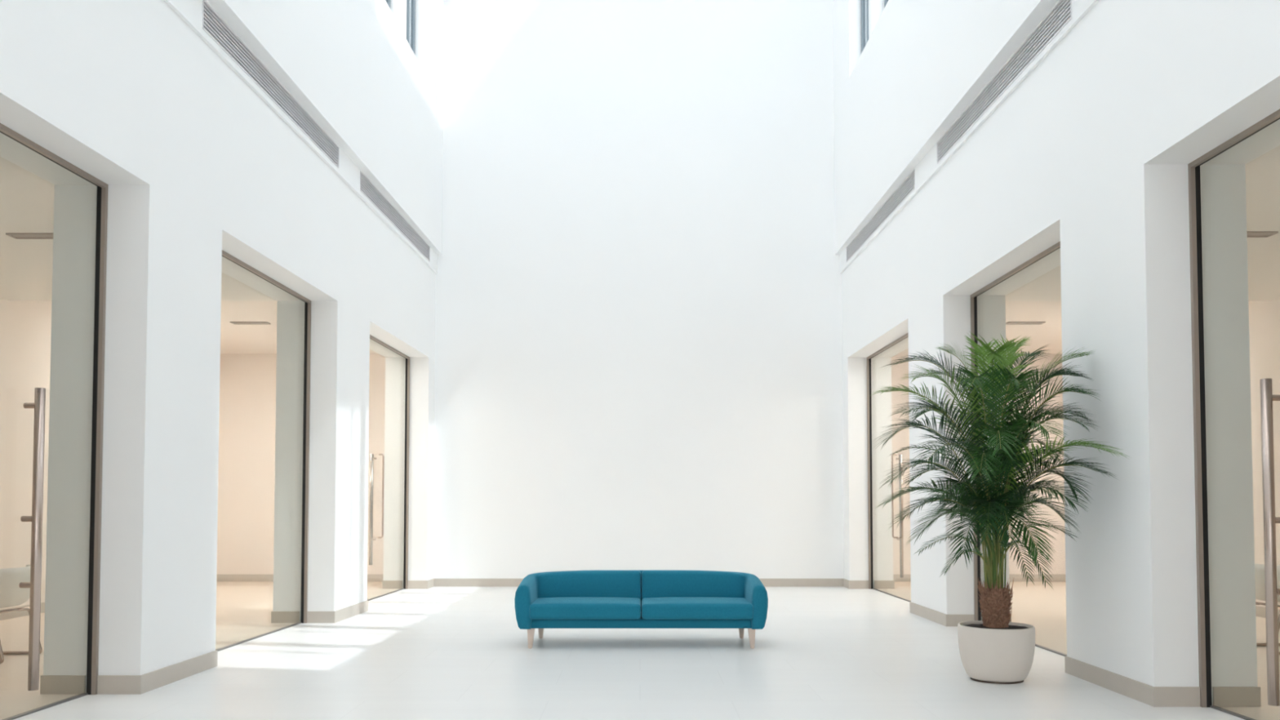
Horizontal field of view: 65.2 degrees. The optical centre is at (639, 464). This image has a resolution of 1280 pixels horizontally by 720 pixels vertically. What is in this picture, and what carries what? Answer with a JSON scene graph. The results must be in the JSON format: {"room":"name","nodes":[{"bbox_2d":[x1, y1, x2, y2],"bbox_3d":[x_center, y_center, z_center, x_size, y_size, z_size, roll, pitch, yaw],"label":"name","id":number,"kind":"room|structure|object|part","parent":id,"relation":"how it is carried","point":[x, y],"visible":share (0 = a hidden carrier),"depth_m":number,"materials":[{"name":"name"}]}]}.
{"room":"office building atrium","nodes":[
{"label":"office building atrium","id":0,"kind":"room"},
{"bbox_2d":[0,297,51,609],"bbox_3d":[-7.150,-0.302,9.068,0.200,3.900,14.900,0,-2,0],"label":"wall","id":1,"kind":"structure","parent":0,"point":[25,326],"depth_m":11.37,"materials":[{"name":"beige paint"}]},
{"bbox_2d":[0,156,276,301],"bbox_3d":[-5.504,-2.179,6.438,3.093,0.350,9.500,0,-2,0],"label":"ceiling","id":2,"kind":"structure","parent":0,"point":[26,198],"depth_m":8.76,"materials":[{"name":"paint"}]},
{"bbox_2d":[5,232,53,239],"bbox_3d":[-5.050,-1.920,8.430,0.500,0.015,0.150,0,-2,0],"label":"ceiling vent","id":3,"kind":"object","parent":2,"relation":"in","point":[15,235],"visible":0.59,"depth_m":8.38,"materials":[{"name":"grey metal"}]},
{"bbox_2d":[0,0,435,693],"bbox_3d":[-3.720,-1.010,7.194,0.660,5.170,18.721,0,-2,1],"label":"wall","id":4,"kind":"structure","parent":0,"point":[195,165],"depth_m":7.42,"materials":[{"name":"white paint"}]},
{"bbox_2d":[0,123,108,719],"bbox_3d":[-3.732,-0.242,5.413,0.134,3.500,2.902,0,-2,1],"label":"door","id":5,"kind":"structure","parent":4,"relation":"in","point":[39,403],"depth_m":6.78,"materials":[{"name":"brown metal"}]},
{"bbox_3d":[-3.677,0.452,6.095,0.058,1.835,0.058,0,-2,0],"label":"handle","id":6,"kind":"part","parent":5,"relation":"part of","materials":[{"name":"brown metal"}]},
{"bbox_2d":[0,573,433,693],"bbox_3d":[-5.324,1.512,7.129,3.891,0.125,18.702,0,-2,1],"label":"baseboard","id":7,"kind":"structure","parent":4,"relation":"attached to","point":[49,684],"depth_m":7.55,"materials":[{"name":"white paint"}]},
{"bbox_2d":[215,249,311,651],"bbox_3d":[-3.664,-0.088,9.431,0.080,3.500,2.862,0,-2,1],"label":"door","id":8,"kind":"structure","parent":4,"relation":"in","point":[307,362],"depth_m":10.81,"materials":[{"name":"brown metal"}]},
{"bbox_2d":[202,0,338,168],"bbox_3d":[-3.326,-3.387,9.262,0.036,0.230,3.212,0,-2,1],"label":"air vent","id":9,"kind":"object","parent":4,"relation":"in","point":[213,24],"visible":1,"depth_m":8.88,"materials":[{"name":"grey metal"}]},
{"bbox_2d":[164,0,437,273],"bbox_3d":[-3.387,-3.465,6.788,0.030,0.295,17.706,0,-2,1],"label":"trim","id":10,"kind":"structure","parent":4,"relation":"attached to","point":[190,11],"depth_m":9.46,"materials":[{"name":"white paint"}]},
{"bbox_2d":[367,334,409,600],"bbox_3d":[-3.599,0.071,13.584,0.169,3.500,3.053,0,-2,2],"label":"door","id":11,"kind":"structure","parent":4,"relation":"in","point":[372,458],"depth_m":15.03,"materials":[{"name":"brown metal"}]},
{"bbox_3d":[-3.658,0.618,13.606,0.048,1.510,0.048,0,-2,0],"label":"handle","id":12,"kind":"part","parent":11,"relation":"part of","materials":[{"name":"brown metal"}]},
{"bbox_3d":[-3.547,0.436,13.703,0.075,1.162,0.022,0,-2,0],"label":"bow handle","id":13,"kind":"part","parent":11,"relation":"part of","materials":[{"name":"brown metal"}]},
{"bbox_2d":[360,170,430,262],"bbox_3d":[-3.229,-3.229,13.364,0.036,0.230,3.462,0,-2,1],"label":"air vent","id":14,"kind":"object","parent":4,"relation":"in","point":[367,188],"visible":1,"depth_m":13.08,"materials":[{"name":"grey metal"}]},
{"bbox_2d":[220,301,378,354],"bbox_3d":[-5.440,-1.998,13.887,3.220,0.140,5.400,0,-2,0],"label":"ceiling","id":15,"kind":"structure","parent":0,"point":[234,339],"depth_m":14.23,"materials":[{"name":"paint"}]},
{"bbox_2d":[230,321,271,324],"bbox_3d":[-5.330,-1.929,13.684,0.500,0.015,0.150,0,-2,0],"label":"ceiling vent","id":16,"kind":"object","parent":15,"relation":"in","point":[233,322],"visible":1,"depth_m":13.68,"materials":[{"name":"grey metal"}]},
{"bbox_2d":[216,354,385,573],"bbox_3d":[-5.210,-0.012,16.613,4.080,3.900,0.200,0,-2,0],"label":"wall","id":17,"kind":"structure","parent":0,"point":[247,382],"depth_m":16.51,"materials":[{"name":"beige paint"}]},
{"bbox_2d":[205,0,444,254],"bbox_3d":[-3.474,-8.673,6.988,0.500,10.130,17.709,0,-2,1],"label":"wall","id":18,"kind":"structure","parent":0,"point":[352,65],"depth_m":11.79,"materials":[{"name":"white paint"}]},
{"bbox_2d":[385,0,391,9],"bbox_3d":[-3.349,-7.816,12.759,0.060,4.200,1.181,0,-2,1],"label":"window","id":19,"kind":"structure","parent":18,"relation":"in","point":[388,2],"depth_m":13.24,"materials":[{"name":"clear glass"}]},
{"bbox_2d":[406,0,415,55],"bbox_3d":[-3.330,-7.765,14.088,0.060,4.200,1.241,0,-2,1],"label":"window","id":20,"kind":"structure","parent":18,"relation":"in","point":[412,2],"depth_m":14.61,"materials":[{"name":"clear glass"}]},
{"bbox_2d":[433,0,844,578],"bbox_3d":[-0.021,-5.745,15.882,7.344,15.300,0.300,0,-2,0],"label":"wall","id":21,"kind":"structure","parent":0,"point":[638,327],"depth_m":15.61,"materials":[{"name":"white paint"}]},
{"bbox_2d":[433,578,843,586],"bbox_3d":[-0.021,1.831,15.435,6.320,0.125,0.012,0,-2,0],"label":"baseboard","id":22,"kind":"structure","parent":21,"relation":"attached to","point":[437,582],"depth_m":15.43,"materials":[{"name":"white paint"}]},
{"bbox_2d":[0,581,1279,719],"bbox_3d":[0.000,1.623,7.093,14.100,0.100,18.700,0,-2,0],"label":"floor","id":23,"kind":"structure","parent":0,"point":[433,653],"depth_m":7.73,"materials":[{"name":"tile"}]},
{"bbox_2d":[0,564,42,663],"bbox_3d":[-5.401,1.237,8.309,0.641,0.766,0.660,0,-2,0],"label":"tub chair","id":24,"kind":"object","parent":23,"relation":"on","point":[11,593],"visible":0.73,"depth_m":8.20,"materials":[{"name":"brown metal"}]},
{"bbox_3d":[-5.406,1.407,8.096,0.585,0.408,0.134,0,-2,0],"label":"sled leg","id":25,"kind":"part","parent":24,"relation":"part of","materials":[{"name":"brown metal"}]},
{"bbox_3d":[-5.406,1.423,8.508,0.585,0.408,0.134,0,-2,0],"label":"sled leg","id":26,"kind":"part","parent":24,"relation":"part of","materials":[{"name":"brown metal"}]},
{"bbox_2d":[514,569,768,648],"bbox_3d":[0.012,1.330,9.255,2.254,0.652,0.826,0,-2,0],"label":"sofa","id":27,"kind":"object","parent":23,"relation":"on","point":[588,598],"visible":1,"depth_m":8.93,"materials":[{"name":"teal fabric"}]},
{"bbox_3d":[-0.973,1.554,8.936,0.065,0.180,0.060,0,-2,0],"label":"leg","id":28,"kind":"part","parent":27,"relation":"part of","materials":[{"name":"brown wood"}]},
{"bbox_3d":[-0.943,1.578,9.555,0.065,0.180,0.074,0,-2,0],"label":"leg","id":29,"kind":"part","parent":27,"relation":"part of","materials":[{"name":"brown wood"}]},
{"bbox_2d":[528,596,640,619],"bbox_3d":[-0.487,1.309,9.149,0.992,0.158,0.614,0,-2,0],"label":"seat cushion","id":30,"kind":"object","parent":27,"relation":"on","point":[540,607],"depth_m":8.85,"materials":[{"name":"teal fabric"}]},
{"bbox_2d":[537,569,640,599],"bbox_3d":[-0.482,1.160,9.505,0.982,0.292,0.188,0,-2,0],"label":"cushion","id":31,"kind":"object","parent":27,"relation":"on","point":[588,583],"depth_m":9.43,"materials":[{"name":"teal fabric"}]},
{"bbox_3d":[0.012,1.435,9.227,2.060,0.084,0.650,0,-2,0],"label":"seat","id":32,"kind":"part","parent":27,"relation":"part of","materials":[{"name":"teal fabric"}]},
{"bbox_2d":[641,569,744,599],"bbox_3d":[0.506,1.160,9.505,0.982,0.292,0.188,0,-2,0],"label":"cushion","id":33,"kind":"object","parent":27,"relation":"on","point":[655,583],"depth_m":9.43,"materials":[{"name":"teal fabric"}]},
{"bbox_2d":[641,596,753,619],"bbox_3d":[0.511,1.309,9.149,0.992,0.158,0.614,0,-2,0],"label":"seat cushion","id":34,"kind":"object","parent":27,"relation":"on","point":[652,607],"depth_m":8.85,"materials":[{"name":"teal fabric"}]},
{"bbox_3d":[0.967,1.578,9.555,0.065,0.180,0.074,0,-2,0],"label":"leg","id":35,"kind":"part","parent":27,"relation":"part of","materials":[{"name":"brown wood"}]},
{"bbox_3d":[0.997,1.554,8.936,0.065,0.180,0.060,0,-2,0],"label":"leg","id":36,"kind":"part","parent":27,"relation":"part of","materials":[{"name":"brown wood"}]},
{"bbox_2d":[871,333,1129,684],"bbox_3d":[2.536,0.281,7.303,1.685,2.599,1.500,-1,-2,14],"label":"potted palm","id":37,"kind":"object","parent":23,"relation":"on","point":[993,649],"visible":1,"depth_m":7.15,"materials":[{"name":"green plant"}]},
{"bbox_2d":[957,620,1035,684],"bbox_3d":[2.620,1.384,7.352,0.540,0.399,0.540,0,-2,0],"label":"pot","id":38,"kind":"object","parent":37,"relation":"attached to","point":[991,652],"depth_m":7.15,"materials":[{"name":"white ceramic"}]},
{"bbox_2d":[1254,563,1279,654],"bbox_3d":[5.681,1.256,8.808,0.641,0.766,0.660,0,-2,0],"label":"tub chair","id":39,"kind":"object","parent":23,"relation":"on","point":[1259,568],"visible":0.27,"depth_m":8.69,"materials":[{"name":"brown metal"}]},
{"bbox_3d":[5.686,1.442,9.007,0.585,0.408,0.134,0,-2,0],"label":"sled leg","id":40,"kind":"part","parent":39,"relation":"part of","materials":[{"name":"brown metal"}]},
{"bbox_3d":[5.686,1.427,8.596,0.585,0.408,0.134,0,-2,0],"label":"sled leg","id":41,"kind":"part","parent":39,"relation":"part of","materials":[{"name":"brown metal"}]},
{"bbox_2d":[833,0,1058,254],"bbox_3d":[3.349,-8.673,6.988,0.500,10.130,17.703,0,-2,0],"label":"wall","id":42,"kind":"structure","parent":0,"point":[921,64],"depth_m":11.71,"materials":[{"name":"white paint"}]},
{"bbox_2d":[860,0,868,53],"bbox_3d":[3.271,-7.765,14.088,0.067,4.200,1.240,0,-2,0],"label":"window","id":43,"kind":"structure","parent":42,"relation":"in","point":[864,31],"depth_m":14.61,"materials":[{"name":"clear glass"}]},
{"bbox_2d":[884,0,888,8],"bbox_3d":[3.278,-7.816,12.759,0.066,4.200,1.180,0,-2,0],"label":"window","id":44,"kind":"structure","parent":42,"relation":"in","point":[885,1],"depth_m":13.24,"materials":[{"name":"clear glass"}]},
{"bbox_2d":[891,354,1065,573],"bbox_3d":[5.193,-0.012,16.613,4.114,3.900,0.200,0,-2,0],"label":"wall","id":45,"kind":"structure","parent":0,"point":[900,439],"depth_m":16.50,"materials":[{"name":"beige paint"}]},
{"bbox_2d":[897,301,1062,354],"bbox_3d":[5.423,-1.998,13.887,3.254,0.140,5.400,0,-2,0],"label":"ceiling","id":46,"kind":"structure","parent":0,"point":[1049,333],"depth_m":14.03,"materials":[{"name":"paint"}]},
{"bbox_2d":[1005,321,1045,324],"bbox_3d":[5.270,-1.929,13.684,0.500,0.015,0.150,0,-2,0],"label":"ceiling vent","id":47,"kind":"object","parent":46,"relation":"in","point":[1008,322],"visible":0.9,"depth_m":13.65,"materials":[{"name":"grey metal"}]},
{"bbox_2d":[841,0,1279,705],"bbox_3d":[3.600,-1.010,7.194,0.660,5.170,18.711,0,-2,-1],"label":"wall","id":48,"kind":"structure","parent":0,"point":[1091,153],"depth_m":6.81,"materials":[{"name":"white paint"}]},
{"bbox_2d":[846,168,915,262],"bbox_3d":[3.165,-3.230,13.344,0.036,0.230,3.561,0,-2,-1],"label":"air vent","id":49,"kind":"object","parent":48,"relation":"in","point":[907,187],"visible":0.99,"depth_m":13.03,"materials":[{"name":"grey metal"}]},
{"bbox_2d":[866,332,911,601],"bbox_3d":[3.531,0.068,13.502,0.176,3.500,3.250,0,-2,0],"label":"door","id":50,"kind":"structure","parent":48,"relation":"in","point":[868,358],"depth_m":15.05,"materials":[{"name":"brown metal"}]},
{"bbox_3d":[3.488,0.437,13.713,0.075,1.162,0.022,0,-2,0],"label":"bow handle","id":51,"kind":"part","parent":50,"relation":"part of","materials":[{"name":"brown metal"}]},
{"bbox_3d":[3.595,0.714,13.763,0.048,1.690,0.048,0,-2,0],"label":"handle","id":52,"kind":"part","parent":50,"relation":"part of","materials":[{"name":"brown metal"}]},
{"bbox_2d":[839,0,1098,273],"bbox_3d":[3.262,-3.465,6.788,0.030,0.295,17.702,0,-2,-1],"label":"trim","id":53,"kind":"structure","parent":48,"relation":"attached to","point":[927,167],"depth_m":9.80,"materials":[{"name":"white paint"}]},
{"bbox_2d":[937,0,1071,164],"bbox_3d":[3.226,-3.393,9.112,0.036,0.230,3.231,0,-2,-1],"label":"air vent","id":54,"kind":"object","parent":48,"relation":"in","point":[1060,15],"visible":1,"depth_m":8.74,"materials":[{"name":"grey metal"}]},
{"bbox_2d":[969,240,1066,656],"bbox_3d":[3.569,-0.100,9.131,0.080,3.500,2.861,0,-2,-1],"label":"door","id":55,"kind":"structure","parent":48,"relation":"in","point":[973,297],"depth_m":10.48,"materials":[{"name":"brown metal"}]},
{"bbox_2d":[843,573,1279,706],"bbox_3d":[5.221,1.512,7.114,3.925,0.125,18.704,0,-2,-1],"label":"baseboard","id":56,"kind":"structure","parent":48,"relation":"attached to","point":[1154,696],"depth_m":6.81,"materials":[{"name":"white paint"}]},
{"bbox_2d":[1187,109,1279,719],"bbox_3d":[3.601,-0.258,5.003,0.134,3.500,2.881,0,-2,-1],"label":"door","id":57,"kind":"structure","parent":48,"relation":"in","point":[1267,397],"depth_m":6.37,"materials":[{"name":"brown metal"}]},
{"bbox_3d":[3.553,0.434,5.641,0.058,1.835,0.058,0,-2,0],"label":"handle","id":58,"kind":"part","parent":57,"relation":"part of","materials":[{"name":"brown metal"}]},
{"bbox_2d":[1004,145,1279,301],"bbox_3d":[5.462,-2.179,6.438,3.176,0.350,9.500,0,-2,0],"label":"ceiling","id":59,"kind":"structure","parent":0,"point":[1263,172],"depth_m":8.81,"materials":[{"name":"paint"}]},
{"bbox_2d":[1246,231,1278,237],"bbox_3d":[5.050,-1.922,8.380,0.500,0.015,0.150,0,-2,0],"label":"ceiling vent","id":60,"kind":"object","parent":59,"relation":"in","point":[1250,233],"visible":0.46,"depth_m":8.33,"materials":[{"name":"grey metal"}]},
{"bbox_2d":[1248,297,1279,609],"bbox_3d":[7.150,-0.302,9.068,0.200,3.900,14.900,0,-2,0],"label":"wall","id":61,"kind":"structure","parent":0,"point":[1264,316],"depth_m":11.34,"materials":[{"name":"beige paint"}]}
]}

